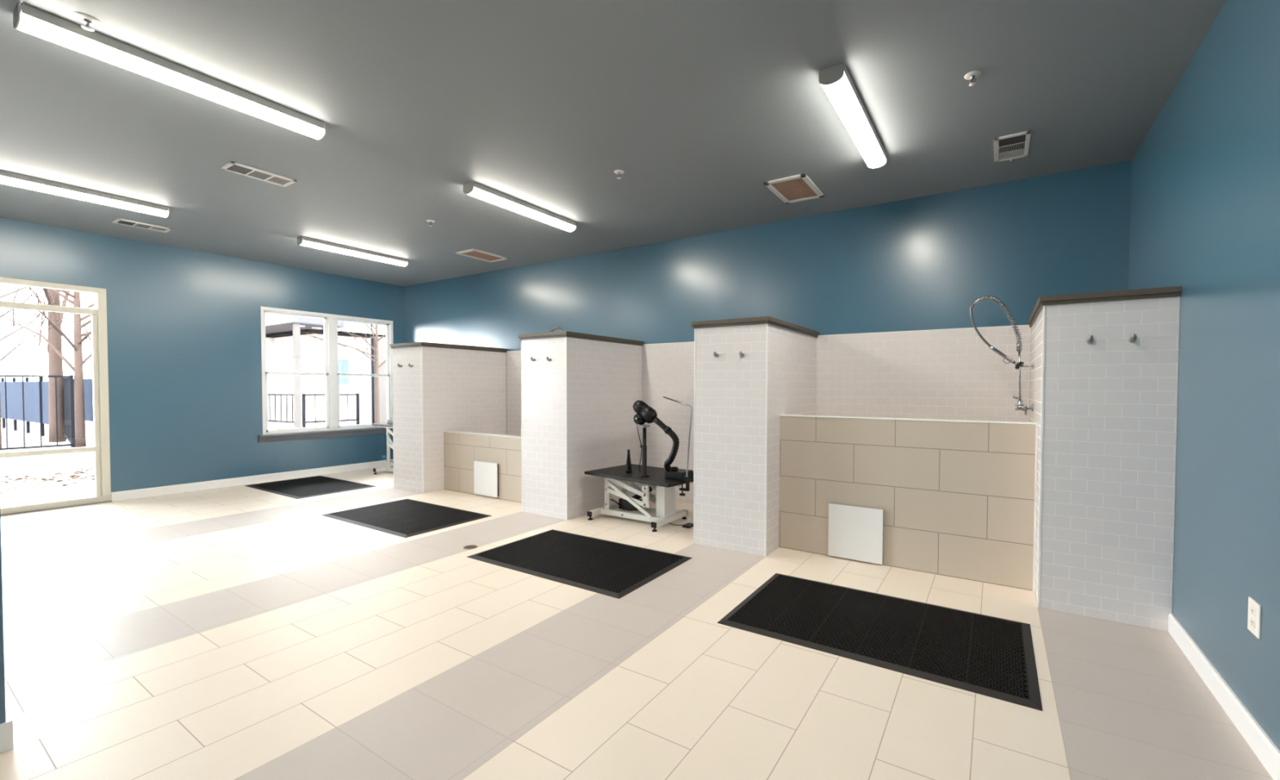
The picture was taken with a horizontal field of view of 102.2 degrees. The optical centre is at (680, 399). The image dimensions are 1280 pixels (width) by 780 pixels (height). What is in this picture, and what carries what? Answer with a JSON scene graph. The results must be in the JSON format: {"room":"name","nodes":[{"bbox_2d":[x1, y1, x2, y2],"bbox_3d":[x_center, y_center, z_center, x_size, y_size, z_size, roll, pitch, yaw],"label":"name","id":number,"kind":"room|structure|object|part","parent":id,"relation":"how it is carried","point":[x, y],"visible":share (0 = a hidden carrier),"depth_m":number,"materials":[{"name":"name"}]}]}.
{"room":"dog grooming room","nodes":[
{"label":"dog grooming room","id":0,"kind":"room"},
{"bbox_2d":[0,508,5,723],"bbox_3d":[-2.681,-0.243,1.726,0.222,3.114,0.450,1,2,31],"label":"wall","id":1,"kind":"structure","parent":0,"point":[2,706],"depth_m":1.91,"materials":[{"name":"teal paint"}]},
{"bbox_2d":[0,710,13,752],"bbox_3d":[-2.702,1.261,1.780,0.175,0.105,0.465,1,2,31],"label":"baseboard","id":2,"kind":"structure","parent":1,"relation":"attached to","point":[6,743],"depth_m":1.92,"materials":[{"name":"white paint"}]},
{"bbox_2d":[0,217,404,492],"bbox_3d":[-6.655,-0.302,6.298,0.170,3.234,6.600,1,2,31],"label":"wall","id":3,"kind":"structure","parent":0,"point":[184,326],"depth_m":6.64,"materials":[{"name":"teal paint"}]},
{"bbox_2d":[0,276,111,515],"bbox_3d":[-7.366,-0.022,5.036,0.160,2.492,2.395,1,2,31],"label":"door","id":4,"kind":"structure","parent":3,"relation":"in","point":[101,448],"depth_m":5.96,"materials":[{"name":"metal"},{"name":"cream paint"}]},
{"bbox_3d":[-7.380,0.095,5.047,0.067,2.105,2.255,1,2,31],"label":"rail","id":5,"kind":"part","parent":4,"relation":"part of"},
{"bbox_2d":[111,458,393,501],"bbox_3d":[-5.786,1.115,7.583,0.015,0.105,3.553,1,2,31],"label":"baseboard","id":6,"kind":"structure","parent":3,"relation":"attached to","point":[149,491],"depth_m":7.07,"materials":[{"name":"white paint"}]},
{"bbox_2d":[257,306,393,442],"bbox_3d":[-5.473,-0.370,8.092,0.175,1.927,1.951,1,2,31],"label":"window","id":7,"kind":"structure","parent":3,"relation":"in","point":[331,375],"depth_m":8.06,"materials":[{"name":"white paint"}]},
{"bbox_3d":[-5.769,-0.824,7.719,0.030,0.915,0.832,1,2,31],"label":"sash","id":8,"kind":"part","parent":7,"relation":"part of","materials":[{"name":"glass"}]},
{"bbox_3d":[-5.744,0.030,7.722,0.030,0.872,0.832,1,2,31],"label":"sash","id":9,"kind":"part","parent":7,"relation":"part of","materials":[{"name":"glass"}]},
{"bbox_3d":[-5.454,0.541,8.101,0.125,0.105,1.951,1,2,31],"label":"sill","id":10,"kind":"part","parent":7,"relation":"part of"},
{"bbox_3d":[-5.271,-0.841,8.534,0.030,0.915,0.849,1,2,31],"label":"sash","id":11,"kind":"part","parent":7,"relation":"part of","materials":[{"name":"clear glass"}]},
{"bbox_3d":[-5.246,0.012,8.537,0.030,0.872,0.849,1,2,31],"label":"sash","id":12,"kind":"part","parent":7,"relation":"part of","materials":[{"name":"glass"}]},
{"bbox_2d":[0,0,1226,286],"bbox_3d":[-2.429,-1.906,3.681,10.063,0.120,6.900,1,2,31],"label":"ceiling","id":13,"kind":"structure","parent":0,"point":[700,104],"depth_m":3.24,"materials":[{"name":"paint"}]},
{"bbox_2d":[0,169,168,217],"bbox_3d":[-5.404,-1.829,4.545,0.138,0.092,1.265,1,2,31],"label":"ceiling light","id":14,"kind":"object","parent":13,"relation":"attached to","point":[8,178],"visible":1,"depth_m":4.57,"materials":[{"name":"white plastic"}]},
{"bbox_2d":[71,12,103,31],"bbox_3d":[-2.842,-1.797,2.467,0.101,0.043,0.101,1,2,31],"label":"sprinkler","id":15,"kind":"object","parent":13,"relation":"attached to","point":[89,20],"visible":1,"depth_m":2.46,"materials":[{"name":"metal"}]},
{"bbox_2d":[111,217,172,232],"bbox_3d":[-5.880,-1.889,5.626,0.225,0.025,0.420,1,2,31],"label":"ceiling vent","id":16,"kind":"object","parent":13,"relation":"in","point":[122,221],"visible":1,"depth_m":5.61,"materials":[{"name":"white metal"}]},
{"bbox_2d":[13,1,325,139],"bbox_3d":[-2.754,-1.783,2.927,0.138,0.092,1.265,1,2,31],"label":"ceiling light","id":17,"kind":"object","parent":13,"relation":"attached to","point":[27,19],"visible":1,"depth_m":2.75,"materials":[{"name":"white plastic"}]},
{"bbox_2d":[220,160,296,186],"bbox_3d":[-3.486,-1.850,4.261,0.225,0.025,0.440,1,2,31],"label":"ceiling vent","id":18,"kind":"object","parent":13,"relation":"in","point":[232,166],"visible":1,"depth_m":4.24,"materials":[{"name":"white metal"}]},
{"bbox_2d":[297,235,408,266],"bbox_3d":[-4.153,-1.873,6.593,0.138,0.092,1.265,1,2,31],"label":"ceiling light","id":19,"kind":"object","parent":13,"relation":"attached to","point":[304,241],"visible":1,"depth_m":6.47,"materials":[{"name":"white plastic"}]},
{"bbox_2d":[426,219,435,226],"bbox_3d":[-2.650,-1.862,5.456,0.084,0.052,0.084,1,2,31],"label":"sprinkler","id":20,"kind":"object","parent":13,"relation":"attached to","point":[430,221],"visible":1,"depth_m":5.45,"materials":[{"name":"metal"}]},
{"bbox_2d":[455,248,509,262],"bbox_3d":[-2.641,-1.913,6.870,0.370,0.016,0.560,1,2,31],"label":"ceiling vent","id":21,"kind":"object","parent":13,"relation":"in","point":[473,253],"visible":1,"depth_m":6.84,"materials":[{"name":"brown metal"}]},
{"bbox_2d":[462,181,576,231],"bbox_3d":[-1.503,-1.827,4.975,0.138,0.092,1.265,1,2,31],"label":"ceiling light","id":22,"kind":"object","parent":13,"relation":"attached to","point":[473,188],"visible":1,"depth_m":4.83,"materials":[{"name":"white plastic"}]},
{"bbox_2d":[613,169,624,178],"bbox_3d":[-0.504,-1.826,4.197,0.084,0.052,0.084,1,2,31],"label":"sprinkler","id":23,"kind":"object","parent":13,"relation":"attached to","point":[619,172],"visible":1,"depth_m":4.18,"materials":[{"name":"metal"}]},
{"bbox_2d":[763,173,824,204],"bbox_3d":[1.004,-1.848,4.543,0.365,0.016,0.565,1,2,31],"label":"ceiling vent","id":24,"kind":"object","parent":13,"relation":"in","point":[797,188],"visible":1,"depth_m":4.52,"materials":[{"name":"brown metal"}]},
{"bbox_2d":[818,62,886,168],"bbox_3d":[1.151,-1.781,3.354,0.138,0.092,1.265,1,2,31],"label":"ceiling light","id":25,"kind":"object","parent":13,"relation":"attached to","point":[836,81],"visible":1,"depth_m":3.14,"materials":[{"name":"white plastic"}]},
{"bbox_2d":[964,70,981,86],"bbox_3d":[1.633,-1.789,2.885,0.084,0.052,0.084,1,2,31],"label":"sprinkler","id":26,"kind":"object","parent":13,"relation":"attached to","point":[972,75],"visible":1,"depth_m":2.88,"materials":[{"name":"metal"}]},
{"bbox_2d":[994,129,1031,163],"bbox_3d":[2.400,-1.820,3.739,0.215,0.025,0.440,1,2,31],"label":"ceiling vent","id":27,"kind":"object","parent":13,"relation":"in","point":[1013,146],"visible":1,"depth_m":3.71,"materials":[{"name":"white metal"}]},
{"bbox_2d":[0,465,1273,779],"bbox_3d":[-2.460,1.327,3.770,10.013,0.120,6.800,1,2,31],"label":"floor","id":28,"kind":"structure","parent":0,"point":[237,632],"depth_m":2.48,"materials":[{"name":"beige tile"}]},
{"bbox_2d":[244,475,376,498],"bbox_3d":[-5.059,1.176,7.031,1.545,0.013,0.935,1,2,31],"label":"rubber mat","id":29,"kind":"object","parent":28,"relation":"on","point":[301,487],"visible":1,"depth_m":6.94,"materials":[{"name":"black rubber"}]},
{"bbox_2d":[371,422,393,474],"bbox_3d":[-4.211,0.770,7.993,1.120,0.785,0.598,1,2,31],"label":"table","id":30,"kind":"object","parent":28,"relation":"on","point":[388,426],"visible":0.2,"depth_m":8.03,"materials":[{"name":"white metal"}]},
{"bbox_3d":[-4.244,0.422,8.005,0.918,0.030,0.440,1,2,31],"label":"frame","id":31,"kind":"part","parent":30,"relation":"part of","materials":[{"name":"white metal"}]},
{"bbox_3d":[-4.335,1.099,7.934,0.800,0.055,0.040,1,2,31],"label":"rail","id":32,"kind":"part","parent":30,"relation":"part of","materials":[{"name":"white metal"}]},
{"bbox_2d":[386,418,392,424],"bbox_3d":[-4.185,0.006,7.870,0.610,0.749,0.287,1,2,31],"label":"dryer","id":33,"kind":"object","parent":30,"relation":"on","point":[388,420],"visible":0.02,"depth_m":7.87,"materials":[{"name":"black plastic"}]},
{"bbox_3d":[-4.389,0.662,7.928,0.500,0.455,0.018,1,2,31],"label":"link arm","id":34,"kind":"part","parent":30,"relation":"part of","materials":[{"name":"white metal"}]},
{"bbox_2d":[321,498,492,537],"bbox_3d":[-2.899,1.220,5.443,1.545,0.013,0.935,1,2,31],"label":"rubber mat","id":35,"kind":"object","parent":28,"relation":"on","point":[405,517],"visible":1,"depth_m":5.33,"materials":[{"name":"black rubber"}]},
{"bbox_2d":[389,342,506,493],"bbox_3d":[-3.237,0.218,7.282,0.716,1.927,1.344,1,2,31],"label":"tiled wall","id":36,"kind":"structure","parent":28,"relation":"on","point":[448,387],"depth_m":6.81,"materials":[{"name":"white tile"}]},
{"bbox_3d":[-3.573,0.252,6.734,0.672,1.883,0.014,1,2,31],"label":"corner trim","id":37,"kind":"part","parent":36,"relation":"part of","materials":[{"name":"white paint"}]},
{"bbox_2d":[462,544,477,549],"bbox_3d":[-1.790,1.253,4.373,0.116,0.004,0.116,1,2,31],"label":"floor drain","id":38,"kind":"object","parent":28,"relation":"on","point":[469,546],"visible":1,"depth_m":4.37,"materials":[{"name":"metal"}]},
{"bbox_2d":[443,431,521,502],"bbox_3d":[-2.102,0.812,6.773,1.819,0.770,1.057,1,2,31],"label":"tub","id":39,"kind":"object","parent":28,"relation":"on","point":[481,464],"visible":0.59,"depth_m":6.38,"materials":[{"name":"beige tile"}]},
{"bbox_3d":[-2.333,0.821,6.394,1.819,0.770,0.117,1,2,31],"label":"edge trim","id":40,"kind":"part","parent":39,"relation":"part of","materials":[{"name":"white paint"}]},
{"bbox_3d":[-2.410,0.978,6.353,0.430,0.413,0.012,1,2,31],"label":"access panel","id":41,"kind":"part","parent":39,"relation":"part of","materials":[{"name":"white plastic"}]},
{"bbox_2d":[466,528,691,598],"bbox_3d":[-0.813,1.257,4.120,1.545,0.013,0.935,1,2,31],"label":"rubber mat","id":42,"kind":"object","parent":28,"relation":"on","point":[604,566],"visible":1,"depth_m":4.01,"materials":[{"name":"black rubber"}]},
{"bbox_2d":[517,330,644,519],"bbox_3d":[-1.115,0.255,5.987,0.716,1.927,1.344,1,2,31],"label":"tiled wall","id":43,"kind":"structure","parent":28,"relation":"on","point":[577,411],"depth_m":5.51,"materials":[{"name":"white tile"}]},
{"bbox_3d":[-1.450,0.289,5.439,0.672,1.883,0.014,1,2,31],"label":"corner trim","id":44,"kind":"part","parent":43,"relation":"part of","materials":[{"name":"white tile"}]},
{"bbox_2d":[549,325,564,332],"bbox_3d":[-1.483,-0.453,6.425,0.438,0.930,0.068,1,2,31],"label":"faucet","id":45,"kind":"object","parent":43,"relation":"attached to","point":[553,328],"visible":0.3,"depth_m":6.45,"materials":[{"name":"silver metal"}]},
{"bbox_2d":[584,463,693,531],"bbox_3d":[-0.358,0.995,5.275,1.140,0.485,0.742,1,2,38],"label":"table","id":46,"kind":"object","parent":28,"relation":"on","point":[664,511],"visible":0.96,"depth_m":5.18,"materials":[{"name":"white metal"}]},
{"bbox_3d":[-0.567,0.923,5.214,0.492,0.270,0.018,1,2,31],"label":"link arm","id":47,"kind":"part","parent":46,"relation":"part of","materials":[{"name":"white metal"}]},
{"bbox_2d":[625,448,632,472],"bbox_3d":[-0.539,0.634,5.300,0.075,0.236,0.075,1,2,31],"label":"cone nozzle","id":48,"kind":"object","parent":46,"relation":"on","point":[628,467],"visible":1,"depth_m":5.28,"materials":[{"name":"black plastic"}]},
{"bbox_3d":[-0.512,1.174,5.216,0.800,0.055,0.040,1,2,31],"label":"rail","id":49,"kind":"part","parent":46,"relation":"part of","materials":[{"name":"white metal"}]},
{"bbox_3d":[-0.416,0.917,5.461,0.492,0.270,0.018,1,2,31],"label":"link arm","id":50,"kind":"part","parent":46,"relation":"part of","materials":[{"name":"white metal"}]},
{"bbox_3d":[-0.349,0.960,5.097,0.075,0.223,0.024,1,2,31],"label":"link plate","id":51,"kind":"part","parent":46,"relation":"part of","materials":[{"name":"white metal"}]},
{"bbox_3d":[-0.366,1.169,5.455,0.800,0.055,0.040,1,2,31],"label":"rail","id":52,"kind":"part","parent":46,"relation":"part of","materials":[{"name":"white metal"}]},
{"bbox_2d":[632,400,693,479],"bbox_3d":[-0.213,0.384,5.039,0.610,0.749,0.287,1,2,31],"label":"dryer","id":53,"kind":"object","parent":46,"relation":"on","point":[645,413],"visible":1,"depth_m":4.95,"materials":[{"name":"black plastic"}]},
{"bbox_3d":[-0.415,0.472,5.203,0.051,0.553,0.152,0,1,11],"label":"power cord","id":54,"kind":"part","parent":53,"relation":"part of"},
{"bbox_2d":[662,395,692,495],"bbox_3d":[-0.064,0.437,4.961,0.411,0.927,0.119,1,2,43],"label":"post","id":55,"kind":"object","parent":46,"relation":"attached to","point":[686,477],"visible":1,"depth_m":4.85,"materials":[{"name":"metal"}]},
{"bbox_3d":[0.013,0.849,4.857,0.059,0.109,0.060,1,2,31],"label":"clamp knob","id":56,"kind":"part","parent":55,"relation":"part of","materials":[{"name":"black plastic"}]},
{"bbox_3d":[-0.334,0.798,5.279,1.023,0.030,0.440,1,2,38],"label":"frame","id":57,"kind":"part","parent":46,"relation":"part of","materials":[{"name":"white metal"}]},
{"bbox_2d":[690,315,818,556],"bbox_3d":[0.738,0.287,4.855,0.719,1.927,1.344,1,2,31],"label":"tiled wall","id":58,"kind":"structure","parent":28,"relation":"on","point":[739,402],"depth_m":4.31,"materials":[{"name":"white tile"}]},
{"bbox_2d":[713,351,719,357],"bbox_3d":[0.292,-0.377,4.323,0.032,0.045,0.055,1,2,31],"label":"robe hook","id":59,"kind":"object","parent":58,"relation":"attached to","point":[715,353],"visible":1,"depth_m":4.31,"materials":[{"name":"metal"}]},
{"bbox_3d":[0.403,0.321,4.307,0.675,1.883,0.014,1,2,31],"label":"corner trim","id":60,"kind":"part","parent":58,"relation":"part of","materials":[{"name":"white tile"}]},
{"bbox_2d":[738,351,744,356],"bbox_3d":[0.491,-0.368,4.201,0.032,0.045,0.055,1,2,31],"label":"robe hook","id":61,"kind":"object","parent":58,"relation":"attached to","point":[740,353],"visible":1,"depth_m":4.19,"materials":[{"name":"metal"}]},
{"bbox_2d":[717,573,1042,710],"bbox_3d":[1.113,1.290,2.978,1.545,0.013,0.935,1,2,31],"label":"rubber mat","id":62,"kind":"object","parent":28,"relation":"on","point":[993,656],"visible":1,"depth_m":2.84,"materials":[{"name":"black rubber"}]},
{"bbox_2d":[778,414,1037,591],"bbox_3d":[1.869,0.702,4.344,1.804,1.129,1.057,1,2,31],"label":"tub","id":63,"kind":"object","parent":28,"relation":"on","point":[954,498],"visible":1,"depth_m":3.83,"materials":[{"name":"beige tile"}]},
{"bbox_3d":[1.367,1.050,4.047,0.415,0.420,0.012,1,2,31],"label":"access panel","id":64,"kind":"part","parent":63,"relation":"part of","materials":[{"name":"white plastic"}]},
{"bbox_2d":[1027,285,1181,631],"bbox_3d":[2.817,0.323,3.585,0.642,1.927,1.344,1,2,31],"label":"tiled wall","id":65,"kind":"structure","parent":28,"relation":"on","point":[1104,412],"depth_m":3.02,"materials":[{"name":"white tile"}]},
{"bbox_2d":[968,295,1034,414],"bbox_3d":[2.475,-0.349,3.997,0.438,0.930,0.068,1,2,31],"label":"faucet","id":66,"kind":"object","parent":65,"relation":"attached to","point":[1020,406],"visible":1,"depth_m":3.95,"materials":[{"name":"silver metal"}]},
{"bbox_3d":[2.500,-0.339,3.985,0.205,0.168,0.030,1,2,31],"label":"spray handle","id":67,"kind":"part","parent":66,"relation":"part of","materials":[{"name":"silver metal"}]},
{"bbox_3d":[2.233,0.353,3.189,0.014,1.883,0.014,1,2,31],"label":"corner trim","id":68,"kind":"part","parent":65,"relation":"part of","materials":[{"name":"white tile"}]},
{"bbox_2d":[1086,335,1093,343],"bbox_3d":[2.408,-0.353,3.030,0.032,0.045,0.055,1,2,31],"label":"robe hook","id":69,"kind":"object","parent":65,"relation":"attached to","point":[1091,338],"visible":1,"depth_m":3.02,"materials":[{"name":"metal"}]},
{"bbox_2d":[1128,333,1137,342],"bbox_3d":[2.573,-0.349,2.930,0.032,0.045,0.055,1,2,31],"label":"robe hook","id":70,"kind":"object","parent":65,"relation":"attached to","point":[1133,337],"visible":1,"depth_m":2.92,"materials":[{"name":"metal"}]},
{"bbox_2d":[404,160,1131,417],"bbox_3d":[-0.674,-0.291,6.600,10.063,3.234,0.150,1,2,31],"label":"wall","id":71,"kind":"structure","parent":0,"point":[920,263],"depth_m":5.11,"materials":[{"name":"teal paint"}]},
{"bbox_2d":[506,325,1031,503],"bbox_3d":[0.161,0.280,6.006,6.466,1.885,0.012,1,2,31],"label":"wall tile","id":72,"kind":"structure","parent":71,"relation":"attached to","point":[953,374],"depth_m":4.90,"materials":[{"name":"white tile"}]},
{"bbox_2d":[511,324,1029,351],"bbox_3d":[0.163,-0.667,5.983,6.466,0.008,0.015,1,2,31],"label":"trim","id":73,"kind":"structure","parent":71,"relation":"attached to","point":[1015,325],"depth_m":4.82,"materials":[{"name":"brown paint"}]},
{"bbox_2d":[1128,0,1279,750],"bbox_3d":[1.757,-0.154,1.073,0.150,3.234,6.750,1,2,31],"label":"wall","id":74,"kind":"structure","parent":0,"point":[1205,211],"depth_m":2.27,"materials":[{"name":"teal paint"}]},
{"bbox_2d":[1168,613,1279,779],"bbox_3d":[1.373,1.300,0.645,0.015,0.105,5.265,1,2,31],"label":"baseboard","id":75,"kind":"structure","parent":74,"relation":"attached to","point":[1260,743],"depth_m":2.13,"materials":[{"name":"white paint"}]},
{"bbox_2d":[1247,595,1261,639],"bbox_3d":[2.198,0.836,1.977,0.009,0.128,0.100,1,2,31],"label":"wall outlet","id":76,"kind":"object","parent":74,"relation":"attached to","point":[1254,620],"visible":1,"depth_m":1.97,"materials":[{"name":"plastic"}]},
{"bbox_2d":[1250,617,1254,627],"bbox_3d":[2.196,0.858,1.979,0.003,0.028,0.034,1,2,31],"label":"receptacle","id":77,"kind":"object","parent":76,"relation":"attached to","point":[1252,619],"depth_m":1.98,"materials":[{"name":"plastic"}]},
{"bbox_2d":[1250,605,1255,616],"bbox_3d":[2.196,0.814,1.978,0.003,0.028,0.034,1,2,31],"label":"receptacle","id":78,"kind":"object","parent":76,"relation":"attached to","point":[1252,607],"depth_m":1.98,"materials":[{"name":"plastic"}]},
{"label":"outside","id":79,"kind":"structure","parent":0,"visible":0},
{"bbox_2d":[0,417,95,506],"bbox_3d":[-26.383,0.931,22.247,50.087,0.300,80.000,1,2,31],"label":"ground","id":80,"kind":"structure","parent":79,"point":[51,464],"depth_m":8.50,"materials":[{"name":"white snow"}]},
{"bbox_2d":[0,374,75,449],"bbox_3d":[-13.490,0.289,10.126,2.613,1.550,5.809,0,1,-10],"label":"metal fence","id":81,"kind":"object","parent":80,"relation":"on","point":[68,391],"visible":0.99,"depth_m":10.31,"materials":[{"name":"metal"}]},
{"bbox_2d":[0,286,92,448],"bbox_3d":[-14.859,-2.530,11.620,3.181,7.395,4.241,0,1,3],"label":"bare tree","id":82,"kind":"object","parent":80,"relation":"on","point":[37,288],"visible":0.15,"depth_m":11.41,"materials":[{"name":"brown plant"}]},
{"bbox_2d":[0,375,93,435],"bbox_3d":[-19.476,0.157,15.200,15.209,1.620,0.149,1,2,30],"label":"fence","id":83,"kind":"object","parent":80,"relation":"on","point":[14,388],"visible":0.43,"depth_m":14.63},
{"bbox_2d":[0,284,94,447],"bbox_3d":[-13.111,-2.924,11.091,5.533,8.212,4.521,1,2,31],"label":"bare tree","id":84,"kind":"object","parent":80,"relation":"on","point":[79,406],"visible":0.11,"depth_m":11.36,"materials":[{"name":"brown plant"}]},
{"bbox_2d":[0,464,94,493],"bbox_3d":[-9.569,1.163,7.411,3.106,0.026,2.682,1,2,31],"label":"fallen leaves","id":85,"kind":"object","parent":80,"relation":"on","point":[73,476],"visible":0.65,"depth_m":7.62,"materials":[{"name":"brown plant"}]},
{"bbox_2d":[42,288,70,442],"bbox_3d":[-15.136,-4.962,12.902,6.205,12.190,6.349,0,1,11],"label":"bare tree","id":86,"kind":"object","parent":80,"relation":"on","point":[55,361],"visible":0.03,"depth_m":12.53,"materials":[{"name":"brown plant"}]},
{"bbox_2d":[265,337,275,420],"bbox_3d":[-10.139,-2.088,18.286,3.050,6.020,11.710,1,2,31],"label":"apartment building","id":87,"kind":"structure","parent":80,"relation":"on","point":[269,341],"depth_m":13.93,"materials":[{"name":"white"}]},
{"bbox_2d":[265,312,345,429],"bbox_3d":[-9.557,-0.753,12.647,3.940,3.620,1.455,1,2,31],"label":"covered porch","id":88,"kind":"object","parent":80,"relation":"on","point":[274,323],"visible":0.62,"depth_m":11.22,"materials":[{"name":"white"}]},
{"bbox_2d":[267,393,293,422],"bbox_3d":[-9.967,0.241,12.014,3.625,0.780,0.055,1,1,25],"label":"porch railing","id":89,"kind":"object","parent":88,"relation":"on","point":[269,394],"visible":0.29,"depth_m":11.53,"materials":[{"name":"metal"}]},
{"bbox_3d":[-8.341,-0.485,11.192,0.100,2.320,0.100,1,2,31],"label":"corner post","id":90,"kind":"part","parent":88,"relation":"part of","materials":[{"name":"white wood"}]},
{"bbox_2d":[302,392,359,427],"bbox_3d":[-7.965,0.253,11.752,0.050,0.780,1.170,1,2,31],"label":"porch railing","id":91,"kind":"object","parent":88,"relation":"on","point":[357,415],"visible":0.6,"depth_m":11.58,"materials":[{"name":"metal"}]},
{"bbox_2d":[265,320,387,425],"bbox_3d":[-8.356,-0.970,15.645,2.680,3.920,6.300,1,2,31],"label":"side wing","id":92,"kind":"object","parent":80,"relation":"on","point":[312,349],"visible":0.25,"depth_m":13.41},
{"bbox_3d":[-8.796,-0.700,13.224,0.020,0.650,0.500,1,2,31],"label":"pane","id":93,"kind":"part","parent":92,"relation":"part of","materials":[{"name":"glass"}]},
{"bbox_2d":[302,321,386,422],"bbox_3d":[-7.244,-1.142,12.153,2.820,4.635,2.987,1,2,31],"label":"bare tree","id":94,"kind":"object","parent":80,"relation":"on","point":[376,340],"visible":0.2,"depth_m":12.10,"materials":[{"name":"brown plant"}]},
{"bbox_2d":[370,336,386,422],"bbox_3d":[-7.623,-0.254,12.912,0.260,2.620,0.345,1,2,31],"label":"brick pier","id":95,"kind":"structure","parent":80,"relation":"on","point":[382,342],"depth_m":12.87,"materials":[{"name":"white brick"}]}
]}

